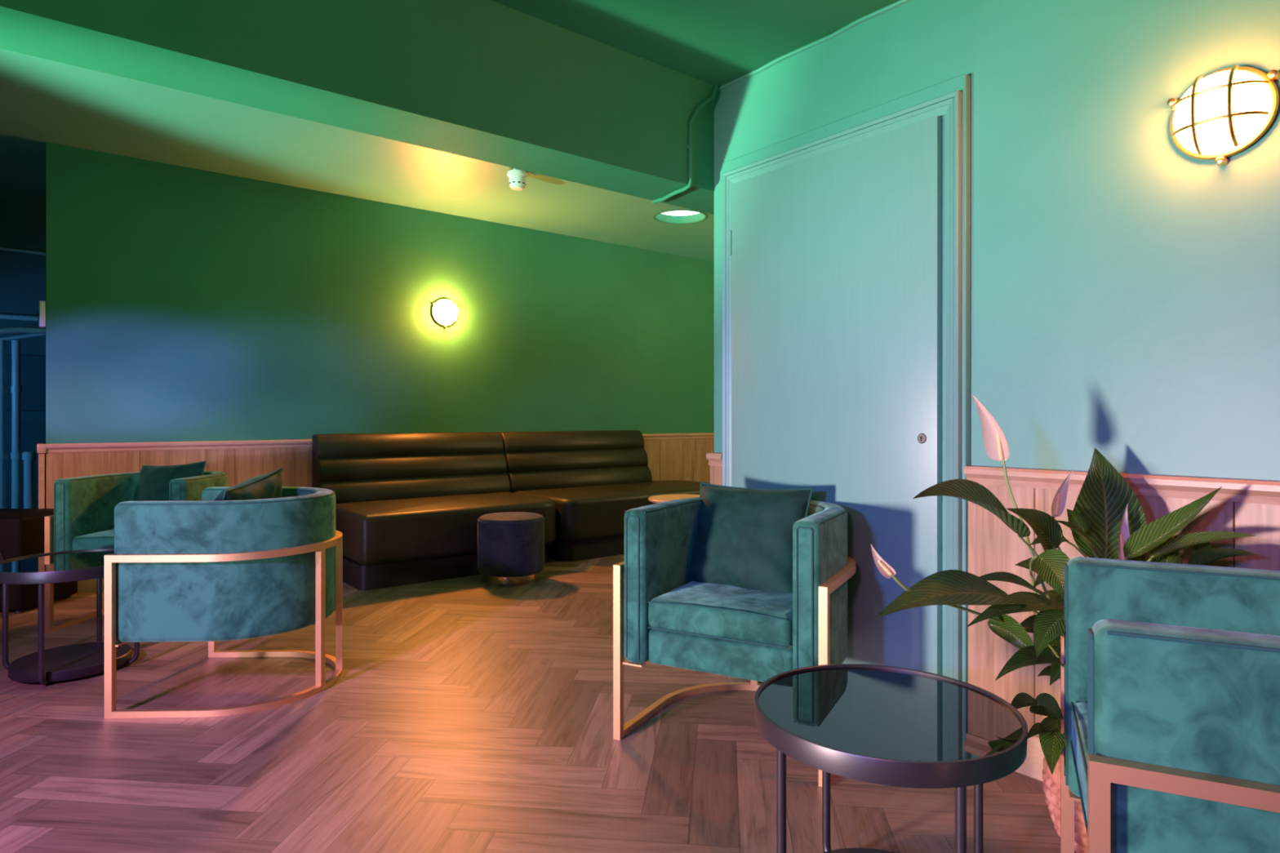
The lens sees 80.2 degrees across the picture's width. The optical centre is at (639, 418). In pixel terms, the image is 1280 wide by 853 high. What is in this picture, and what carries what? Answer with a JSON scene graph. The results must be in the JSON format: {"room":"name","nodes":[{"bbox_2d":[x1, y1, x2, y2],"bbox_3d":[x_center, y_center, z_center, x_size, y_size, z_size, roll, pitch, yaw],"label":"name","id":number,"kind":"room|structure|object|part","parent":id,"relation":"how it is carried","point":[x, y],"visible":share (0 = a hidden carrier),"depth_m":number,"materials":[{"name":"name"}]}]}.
{"room":"lounge bar","nodes":[
{"label":"lounge bar","id":0,"kind":"room"},
{"bbox_2d":[0,200,45,422],"bbox_3d":[-4.284,-0.340,6.146,11.400,2.760,0.150,0,0,-39],"label":"wall","id":1,"kind":"structure","parent":0,"point":[22,226],"depth_m":5.75,"materials":[{"name":"teal paint"}]},
{"bbox_2d":[0,313,39,321],"bbox_3d":[-4.694,-0.760,5.699,0.800,0.040,0.040,0,0,-39],"label":"pipe","id":2,"kind":"object","parent":1,"relation":"attached to","point":[2,316],"visible":0.48,"depth_m":5.71,"materials":[{"name":"metal"}]},
{"bbox_2d":[0,246,45,255],"bbox_3d":[-4.679,-1.265,5.721,0.750,0.036,0.026,0,0,-39],"label":"conduit","id":3,"kind":"object","parent":1,"relation":"attached to","point":[2,248],"visible":0.48,"depth_m":5.73,"materials":[{"name":"metal"}]},
{"bbox_2d":[0,333,45,340],"bbox_3d":[-4.678,-0.610,5.719,0.756,0.207,0.028,0,0,-39],"label":"conduit","id":4,"kind":"object","parent":1,"relation":"attached to","point":[33,335],"visible":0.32,"depth_m":5.72,"materials":[{"name":"metal"}]},
{"bbox_2d":[0,326,45,334],"bbox_3d":[-4.157,0.214,5.374,0.448,1.652,1.121,0,0,0],"label":"curved pipe","id":5,"kind":"object","parent":1,"relation":"attached to","point":[13,330],"visible":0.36,"depth_m":5.03,"materials":[{"name":"blue metal"}]},
{"bbox_2d":[5,354,45,410],"bbox_3d":[-4.930,-0.270,5.513,1.600,0.420,0.030,0,0,-39],"label":"trim","id":6,"kind":"structure","parent":1,"relation":"attached to","point":[33,366],"depth_m":5.75,"materials":[{"name":"teal paint"}]},
{"bbox_2d":[5,422,45,508],"bbox_3d":[-4.930,0.360,5.513,1.600,0.660,0.030,0,0,-39],"label":"trim","id":7,"kind":"structure","parent":1,"relation":"attached to","point":[32,433],"depth_m":5.73,"materials":[{"name":"teal paint"}]},
{"bbox_2d":[0,48,714,261],"bbox_3d":[-2.736,-1.770,4.215,11.400,0.300,4.800,0,0,-39],"label":"ceiling","id":8,"kind":"structure","parent":0,"point":[42,100],"depth_m":4.67,"materials":[{"name":"teal paint"}]},
{"bbox_2d":[506,167,540,190],"bbox_3d":[-0.763,-1.553,4.967,0.218,0.134,0.132,0,0,-39],"label":"smoke detector","id":9,"kind":"object","parent":8,"relation":"attached to","point":[517,177],"visible":0.94,"depth_m":4.90,"materials":[{"name":"white plastic"}]},
{"bbox_2d":[653,209,707,224],"bbox_3d":[0.325,-1.654,6.104,0.432,0.080,0.432,0,0,-39],"label":"ceiling light","id":10,"kind":"object","parent":8,"relation":"attached to","point":[672,216],"visible":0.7,"depth_m":6.25,"materials":[{"name":"green paint"}]},
{"bbox_2d":[661,210,699,215],"bbox_3d":[0.325,-1.687,6.104,0.394,0.013,0.394,0,0,-39],"label":"diffuser","id":11,"kind":"object","parent":10,"relation":"attached to","point":[674,212],"depth_m":6.23,"materials":[{"name":"white plastic"}]},
{"bbox_2d":[45,142,714,444],"bbox_3d":[-1.136,-0.300,6.432,6.130,2.680,0.160,0,0,-39],"label":"wall","id":12,"kind":"structure","parent":0,"point":[183,304],"depth_m":5.47,"materials":[{"name":"green paint"}]},
{"bbox_2d":[36,443,46,508],"bbox_3d":[-3.538,0.594,4.495,0.042,0.892,0.220,0,0,-39],"label":"trim","id":13,"kind":"structure","parent":12,"relation":"attached to","point":[41,450],"depth_m":4.42,"materials":[{"name":"brown wood"}]},
{"bbox_2d":[38,301,45,328],"bbox_3d":[-3.524,-0.613,4.481,0.037,0.150,0.090,0,0,-39],"label":"wall box","id":14,"kind":"object","parent":12,"relation":"attached to","point":[42,314],"visible":0.98,"depth_m":4.45,"materials":[{"name":"white plastic"}]},
{"bbox_2d":[75,579,104,594],"bbox_3d":[-1.078,0.980,6.352,6.140,0.120,0.038,0,0,-39],"label":"baseboard","id":15,"kind":"structure","parent":12,"relation":"attached to","point":[88,585],"depth_m":4.54,"materials":[{"name":"brown wood"}]},
{"bbox_2d":[44,432,714,453],"bbox_3d":[-1.077,0.175,6.350,6.140,0.054,0.042,0,0,-39],"label":"trim","id":16,"kind":"structure","parent":12,"relation":"attached to","point":[205,445],"depth_m":4.90,"materials":[{"name":"brown wood"}]},
{"bbox_2d":[44,438,714,508],"bbox_3d":[-1.083,0.606,6.358,6.138,0.868,0.022,0,0,-39],"label":"wainscoting","id":17,"kind":"structure","parent":12,"relation":"attached to","point":[684,460],"depth_m":5.11,"materials":[{"name":"brown wood"}]},
{"bbox_2d":[431,297,458,328],"bbox_3d":[-1.513,-0.829,5.963,0.225,0.238,0.107,0,0,-39],"label":"lamp","id":18,"kind":"object","parent":12,"relation":"attached to","point":[444,311],"visible":1,"depth_m":5.93,"materials":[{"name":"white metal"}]},
{"bbox_2d":[0,554,1076,852],"bbox_3d":[-1.235,1.100,2.342,11.400,0.120,9.600,0,0,-39],"label":"floor","id":19,"kind":"structure","parent":0,"point":[467,714],"depth_m":2.36,"materials":[{"name":"wood"}]},
{"bbox_2d":[0,339,7,508],"bbox_3d":[-4.537,0.240,5.398,0.073,1.600,0.073,0,0,-39],"label":"vertical pipe","id":20,"kind":"object","parent":19,"relation":"on","point":[3,388],"visible":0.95,"depth_m":5.39,"materials":[{"name":"metal"}]},
{"bbox_2d":[9,340,22,508],"bbox_3d":[-4.478,0.240,5.459,0.068,1.600,0.068,0,0,-39],"label":"vertical pipe","id":21,"kind":"object","parent":19,"relation":"on","point":[15,388],"visible":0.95,"depth_m":5.44,"materials":[{"name":"metal"}]},
{"bbox_2d":[22,452,35,508],"bbox_3d":[-4.372,0.640,5.441,0.078,0.800,0.078,0,0,-39],"label":"vertical pipe","id":22,"kind":"object","parent":19,"relation":"on","point":[28,458],"visible":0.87,"depth_m":5.42,"materials":[{"name":"metal"}]},
{"bbox_2d":[0,508,77,613],"bbox_3d":[-3.550,0.782,4.234,0.540,0.515,0.431,0,0,0],"label":"base cabinet","id":23,"kind":"object","parent":19,"relation":"on","point":[22,531],"visible":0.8,"depth_m":4.08,"materials":[{"name":"black wood"}]},
{"bbox_2d":[0,548,139,685],"bbox_3d":[-2.355,0.811,3.155,0.545,0.452,0.545,0,0,3],"label":"round side table","id":24,"kind":"object","parent":19,"relation":"on","point":[44,667],"visible":0.8,"depth_m":3.07,"materials":[{"name":"black metal"}]},
{"bbox_3d":[-2.557,0.831,3.108,0.083,0.412,0.020,0,0,-13],"label":"leg","id":25,"kind":"part","parent":24,"relation":"part of","materials":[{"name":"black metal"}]},
{"bbox_3d":[-2.308,0.831,2.953,0.020,0.412,0.083,0,0,-13],"label":"leg","id":26,"kind":"part","parent":24,"relation":"part of","materials":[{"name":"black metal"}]},
{"bbox_3d":[-2.355,0.594,3.155,0.527,0.006,0.527,0,0,3],"label":"glass","id":27,"kind":"part","parent":24,"relation":"part of","materials":[{"name":"black"}]},
{"bbox_2d":[8,642,132,683],"bbox_3d":[-2.355,1.006,3.155,0.412,0.039,0.412,0,0,3],"label":"shelf","id":28,"kind":"object","parent":24,"relation":"attached to","point":[74,661],"depth_m":3.08,"materials":[{"name":"black metal"}]},
{"bbox_3d":[-2.402,0.831,3.357,0.020,0.412,0.083,0,0,-13],"label":"leg","id":29,"kind":"part","parent":24,"relation":"part of","materials":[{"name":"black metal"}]},
{"bbox_3d":[-2.153,0.831,3.202,0.083,0.412,0.020,0,0,-13],"label":"leg","id":30,"kind":"part","parent":24,"relation":"part of","materials":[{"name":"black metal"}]},
{"bbox_2d":[44,471,228,633],"bbox_3d":[-2.535,0.667,4.017,0.696,0.745,0.672,0,0,0],"label":"armchair","id":31,"kind":"object","parent":19,"relation":"on","point":[83,517],"visible":0.33,"depth_m":3.76,"materials":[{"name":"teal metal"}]},
{"bbox_3d":[-2.535,0.487,4.017,0.696,0.025,0.672,0,0,0],"label":"rail","id":32,"kind":"part","parent":31,"relation":"part of","materials":[{"name":"gold metal"}]},
{"bbox_3d":[-2.870,0.759,3.694,0.025,0.518,0.025,0,0,0],"label":"leg","id":33,"kind":"part","parent":31,"relation":"part of","materials":[{"name":"gold metal"}]},
{"bbox_3d":[-2.535,1.029,4.017,0.696,0.022,0.672,0,0,0],"label":"floor rail","id":34,"kind":"part","parent":31,"relation":"part of","materials":[{"name":"gold metal"}]},
{"bbox_2d":[72,528,114,550],"bbox_3d":[-2.535,0.621,3.967,0.470,0.105,0.546,0,0,0],"label":"seat cushion","id":35,"kind":"object","parent":31,"relation":"on","point":[82,539],"depth_m":3.70,"materials":[{"name":"teal fabric"}]},
{"bbox_2d":[133,461,206,501],"bbox_3d":[-2.555,0.428,4.105,0.439,0.397,0.217,0,0,9],"label":"cushion","id":36,"kind":"object","parent":31,"relation":"on","point":[153,485],"visible":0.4,"depth_m":4.07,"materials":[{"name":"green fabric"}]},
{"bbox_2d":[104,486,342,718],"bbox_3d":[-1.533,0.667,2.995,0.672,0.745,0.696,0,0,-2],"label":"armchair","id":37,"kind":"object","parent":19,"relation":"on","point":[209,570],"visible":0.99,"depth_m":2.68,"materials":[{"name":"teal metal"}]},
{"bbox_3d":[-1.846,0.759,2.650,0.025,0.518,0.025,0,0,-2],"label":"leg","id":38,"kind":"part","parent":37,"relation":"part of","materials":[{"name":"gold metal"}]},
{"bbox_3d":[-1.866,0.759,3.321,0.025,0.518,0.025,0,0,-2],"label":"leg","id":39,"kind":"part","parent":37,"relation":"part of","materials":[{"name":"gold metal"}]},
{"bbox_3d":[-1.533,0.487,2.995,0.672,0.025,0.696,0,0,-2],"label":"rail","id":40,"kind":"part","parent":37,"relation":"part of","materials":[{"name":"gold metal"}]},
{"bbox_3d":[-1.533,1.029,2.995,0.672,0.022,0.696,0,0,-2],"label":"floor rail","id":41,"kind":"part","parent":37,"relation":"part of","materials":[{"name":"gold metal"}]},
{"bbox_2d":[214,467,282,500],"bbox_3d":[-1.584,0.412,3.014,0.225,0.414,0.471,0,0,2],"label":"cushion","id":42,"kind":"object","parent":37,"relation":"on","point":[268,486],"visible":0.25,"depth_m":2.99,"materials":[{"name":"green fabric"}]},
{"bbox_3d":[-1.222,0.759,2.906,0.025,0.518,0.025,0,0,15],"label":"leg","id":43,"kind":"part","parent":37,"relation":"part of","materials":[{"name":"gold metal"}]},
{"bbox_3d":[-1.227,0.759,3.102,0.025,0.518,0.025,0,0,-19],"label":"leg","id":44,"kind":"part","parent":37,"relation":"part of","materials":[{"name":"gold metal"}]},
{"bbox_2d":[311,431,555,591],"bbox_3d":[-1.413,0.575,5.382,1.445,0.930,1.037,0,0,-39],"label":"banquette","id":45,"kind":"object","parent":19,"relation":"on","point":[409,507],"visible":0.77,"depth_m":5.28,"materials":[{"name":"black leather"}]},
{"bbox_3d":[-1.662,0.355,5.693,1.445,0.490,0.241,0,0,-39],"label":"backrest","id":46,"kind":"part","parent":45,"relation":"part of","materials":[{"name":"brown leather"}]},
{"bbox_3d":[-1.381,0.734,5.342,1.445,0.312,0.935,0,0,-39],"label":"seat","id":47,"kind":"part","parent":45,"relation":"part of","materials":[{"name":"brown leather"}]},
{"bbox_2d":[477,511,544,585],"bbox_3d":[-0.830,0.829,4.900,0.427,0.423,0.427,0,0,-39],"label":"stool","id":48,"kind":"object","parent":19,"relation":"on","point":[511,544],"visible":1,"depth_m":4.73,"materials":[{"name":"grey fabric"}]},
{"bbox_2d":[499,430,709,561],"bbox_3d":[-0.137,0.575,6.404,1.805,0.930,1.037,0,0,-39],"label":"banquette","id":49,"kind":"object","parent":19,"relation":"on","point":[592,477],"visible":0.67,"depth_m":6.23,"materials":[{"name":"black leather"}]},
{"bbox_3d":[-0.522,0.355,6.606,1.455,0.490,0.241,0,0,-39],"label":"backrest","id":50,"kind":"part","parent":49,"relation":"part of","materials":[{"name":"brown leather"}]},
{"bbox_3d":[-0.105,0.734,6.364,1.805,0.313,0.935,0,0,-39],"label":"seat","id":51,"kind":"part","parent":49,"relation":"part of","materials":[{"name":"brown leather"}]},
{"bbox_2d":[648,494,699,503],"bbox_3d":[0.302,0.791,5.200,0.490,0.498,0.490,0,0,-39],"label":"pedestal table","id":52,"kind":"object","parent":19,"relation":"on","point":[662,498],"visible":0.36,"depth_m":5.21,"materials":[{"name":"brown wood"}]},
{"bbox_2d":[613,497,855,786],"bbox_3d":[0.379,0.667,2.599,0.696,0.745,0.672,0,0,28],"label":"armchair","id":53,"kind":"object","parent":19,"relation":"on","point":[756,636],"visible":0.73,"depth_m":2.39,"materials":[{"name":"teal fabric"}]},
{"bbox_3d":[-0.070,0.759,2.472,0.025,0.518,0.025,0,0,28],"label":"leg","id":54,"kind":"part","parent":53,"relation":"part of","materials":[{"name":"gold metal"}]},
{"bbox_2d":[648,581,792,647],"bbox_3d":[0.355,0.621,2.554,0.470,0.105,0.546,0,0,28],"label":"seat cushion","id":55,"kind":"object","parent":53,"relation":"on","point":[726,615],"depth_m":2.35,"materials":[{"name":"teal fabric"}]},
{"bbox_3d":[0.360,0.733,2.564,0.478,0.110,0.532,0,0,28],"label":"seat","id":56,"kind":"part","parent":53,"relation":"part of","materials":[{"name":"teal fabric"}]},
{"bbox_3d":[0.379,1.029,2.599,0.696,0.022,0.672,0,0,28],"label":"floor rail","id":57,"kind":"part","parent":53,"relation":"part of","materials":[{"name":"gold metal"}]},
{"bbox_3d":[0.379,0.487,2.599,0.696,0.025,0.672,0,0,28],"label":"rail","id":58,"kind":"part","parent":53,"relation":"part of","materials":[{"name":"gold metal"}]},
{"bbox_2d":[688,482,813,593],"bbox_3d":[0.376,0.430,2.678,0.440,0.383,0.229,0,0,30],"label":"cushion","id":59,"kind":"object","parent":53,"relation":"on","point":[744,537],"visible":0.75,"depth_m":2.60,"materials":[{"name":"green fabric"}]},
{"bbox_3d":[0.438,0.759,2.917,0.025,0.518,0.025,0,0,11],"label":"leg","id":60,"kind":"part","parent":53,"relation":"part of","materials":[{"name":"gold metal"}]},
{"bbox_3d":[0.522,0.759,2.155,0.025,0.518,0.025,0,0,28],"label":"leg","id":61,"kind":"part","parent":53,"relation":"part of","materials":[{"name":"gold metal"}]},
{"bbox_2d":[754,663,1027,852],"bbox_3d":[0.498,0.811,1.552,0.524,0.452,0.524,0,0,0],"label":"round side table","id":62,"kind":"object","parent":19,"relation":"on","point":[889,726],"visible":1,"depth_m":1.48,"materials":[{"name":"black metal"}]},
{"bbox_3d":[0.306,0.831,1.497,0.080,0.412,0.019,0,0,-16],"label":"leg","id":63,"kind":"part","parent":62,"relation":"part of","materials":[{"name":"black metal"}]},
{"bbox_3d":[0.443,0.831,1.744,0.019,0.412,0.080,0,0,-16],"label":"leg","id":64,"kind":"part","parent":62,"relation":"part of","materials":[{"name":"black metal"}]},
{"bbox_2d":[822,848,894,852],"bbox_3d":[0.498,1.006,1.552,0.396,0.039,0.396,0,0,0],"label":"shelf","id":65,"kind":"object","parent":62,"relation":"attached to","point":[826,850],"depth_m":1.74,"materials":[{"name":"black metal"}]},
{"bbox_3d":[0.498,0.594,1.552,0.507,0.006,0.507,0,0,0],"label":"glass","id":66,"kind":"part","parent":62,"relation":"part of","materials":[{"name":"black glass"}]},
{"bbox_3d":[0.553,0.831,1.360,0.019,0.412,0.080,0,0,-16],"label":"leg","id":67,"kind":"part","parent":62,"relation":"part of","materials":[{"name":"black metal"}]},
{"bbox_3d":[0.690,0.831,1.607,0.080,0.412,0.019,0,0,-16],"label":"leg","id":68,"kind":"part","parent":62,"relation":"part of","materials":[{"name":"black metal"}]},
{"bbox_2d":[871,394,1256,852],"bbox_3d":[0.881,0.490,1.772,0.931,1.100,0.374,0,0,-12],"label":"peace lily","id":69,"kind":"object","parent":19,"relation":"on","point":[1107,520],"visible":0.62,"depth_m":1.75,"materials":[{"name":"plant"}]},
{"bbox_2d":[1042,755,1087,852],"bbox_3d":[1.168,0.917,1.850,0.336,0.245,0.337,0,0,-39],"label":"basket","id":70,"kind":"object","parent":19,"relation":"on","point":[1051,783],"depth_m":1.84,"materials":[{"name":"wicker"}]},
{"bbox_2d":[1060,556,1279,852],"bbox_3d":[1.078,0.667,1.220,0.672,0.745,0.696,0,0,26],"label":"armchair","id":71,"kind":"object","parent":19,"relation":"on","point":[1170,677],"visible":1,"depth_m":1.05,"materials":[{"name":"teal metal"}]},
{"bbox_3d":[0.935,0.759,1.664,0.025,0.518,0.025,0,0,26],"label":"leg","id":72,"kind":"part","parent":71,"relation":"part of","materials":[{"name":"gold metal"}]},
{"bbox_2d":[1071,702,1087,820],"bbox_3d":[1.033,0.621,1.242,0.546,0.105,0.470,0,0,26],"label":"seat cushion","id":73,"kind":"object","parent":71,"relation":"on","point":[1078,709],"depth_m":1.40,"materials":[{"name":"teal fabric"}]},
{"bbox_3d":[0.640,0.759,1.061,0.025,0.518,0.025,0,0,26],"label":"leg","id":74,"kind":"part","parent":71,"relation":"part of","materials":[{"name":"gold metal"}]},
{"bbox_3d":[1.078,0.487,1.220,0.672,0.025,0.696,0,0,26],"label":"rail","id":75,"kind":"part","parent":71,"relation":"part of","materials":[{"name":"gold metal"}]},
{"bbox_2d":[490,0,898,86],"bbox_3d":[0.325,-1.665,0.395,11.400,0.500,4.610,0,0,-39],"label":"ceiling","id":76,"kind":"structure","parent":0,"point":[714,42],"depth_m":2.73,"materials":[{"name":"green paint"}]},
{"bbox_2d":[714,0,1279,481],"bbox_3d":[1.815,-0.198,1.557,0.180,2.475,4.560,0,0,-39],"label":"wall","id":77,"kind":"structure","parent":0,"point":[1125,283],"depth_m":2.11,"materials":[{"name":"teal paint"}]},
{"bbox_2d":[0,0,719,214],"bbox_3d":[-1.157,-1.350,2.244,11.400,0.740,0.310,0,0,-39],"label":"beam","id":78,"kind":"structure","parent":77,"relation":"attached to","point":[489,81],"depth_m":2.49,"materials":[{"name":"green paint"}]},
{"bbox_2d":[652,84,719,204],"bbox_3d":[0.168,-1.190,3.269,0.325,0.460,0.120,0,0,32],"label":"cable conduit","id":79,"kind":"object","parent":77,"relation":"attached to","point":[707,101],"visible":1,"depth_m":3.19,"materials":[{"name":"green metal"}]},
{"bbox_2d":[706,453,722,466],"bbox_3d":[0.328,0.175,3.236,0.042,0.054,0.090,0,0,-39],"label":"trim","id":80,"kind":"structure","parent":77,"relation":"attached to","point":[714,459],"depth_m":3.23,"materials":[{"name":"brown wood"}]},
{"bbox_2d":[710,465,722,485],"bbox_3d":[0.336,0.606,3.242,0.022,0.868,0.088,0,0,-39],"label":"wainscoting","id":81,"kind":"structure","parent":77,"relation":"attached to","point":[716,472],"depth_m":3.24,"materials":[{"name":"brown wood"}]},
{"bbox_2d":[717,0,911,91],"bbox_3d":[1.417,-1.409,1.904,0.023,0.023,3.481,0,0,-39],"label":"trim","id":82,"kind":"structure","parent":77,"relation":"attached to","point":[899,2],"depth_m":2.84,"materials":[{"name":"teal paint"}]},
{"bbox_2d":[728,115,942,675],"bbox_3d":[0.663,0.037,2.770,0.038,1.994,0.915,0,0,-39],"label":"door","id":83,"kind":"structure","parent":77,"relation":"in","point":[836,255],"depth_m":2.64,"materials":[{"name":"teal paint"}]},
{"bbox_3d":[0.906,0.064,2.445,0.004,0.033,0.033,0,0,-39],"label":"keyhole plate","id":84,"kind":"part","parent":83,"relation":"part of","materials":[{"name":"silver metal"}]},
{"bbox_2d":[722,73,970,683],"bbox_3d":[0.672,0.010,2.768,0.026,2.060,1.031,0,0,-39],"label":"trim","id":85,"kind":"structure","parent":77,"relation":"attached to","point":[949,104],"depth_m":2.40,"materials":[{"name":"teal paint"}]},
{"bbox_2d":[1015,735,1044,782],"bbox_3d":[2.089,0.980,1.041,0.038,0.120,3.412,0,0,-39],"label":"baseboard","id":86,"kind":"structure","parent":77,"relation":"attached to","point":[1032,766],"depth_m":2.20,"materials":[{"name":"brown wood"}]},
{"bbox_2d":[964,466,1279,505],"bbox_3d":[2.087,0.175,1.039,0.042,0.054,3.412,0,0,-39],"label":"trim","id":87,"kind":"structure","parent":77,"relation":"attached to","point":[1242,491],"depth_m":1.96,"materials":[{"name":"brown wood"}]},
{"bbox_2d":[968,484,1279,737],"bbox_3d":[2.095,0.606,1.046,0.022,0.868,3.410,0,0,-39],"label":"wall paneling","id":88,"kind":"structure","parent":77,"relation":"attached to","point":[993,546],"depth_m":2.22,"materials":[{"name":"brown wood"}]},
{"bbox_2d":[1167,64,1279,166],"bbox_3d":[1.402,-0.741,1.847,0.107,0.238,0.225,0,0,-39],"label":"lamp","id":89,"kind":"object","parent":77,"relation":"attached to","point":[1225,111],"visible":1,"depth_m":1.82,"materials":[{"name":"white glass"}]}
]}

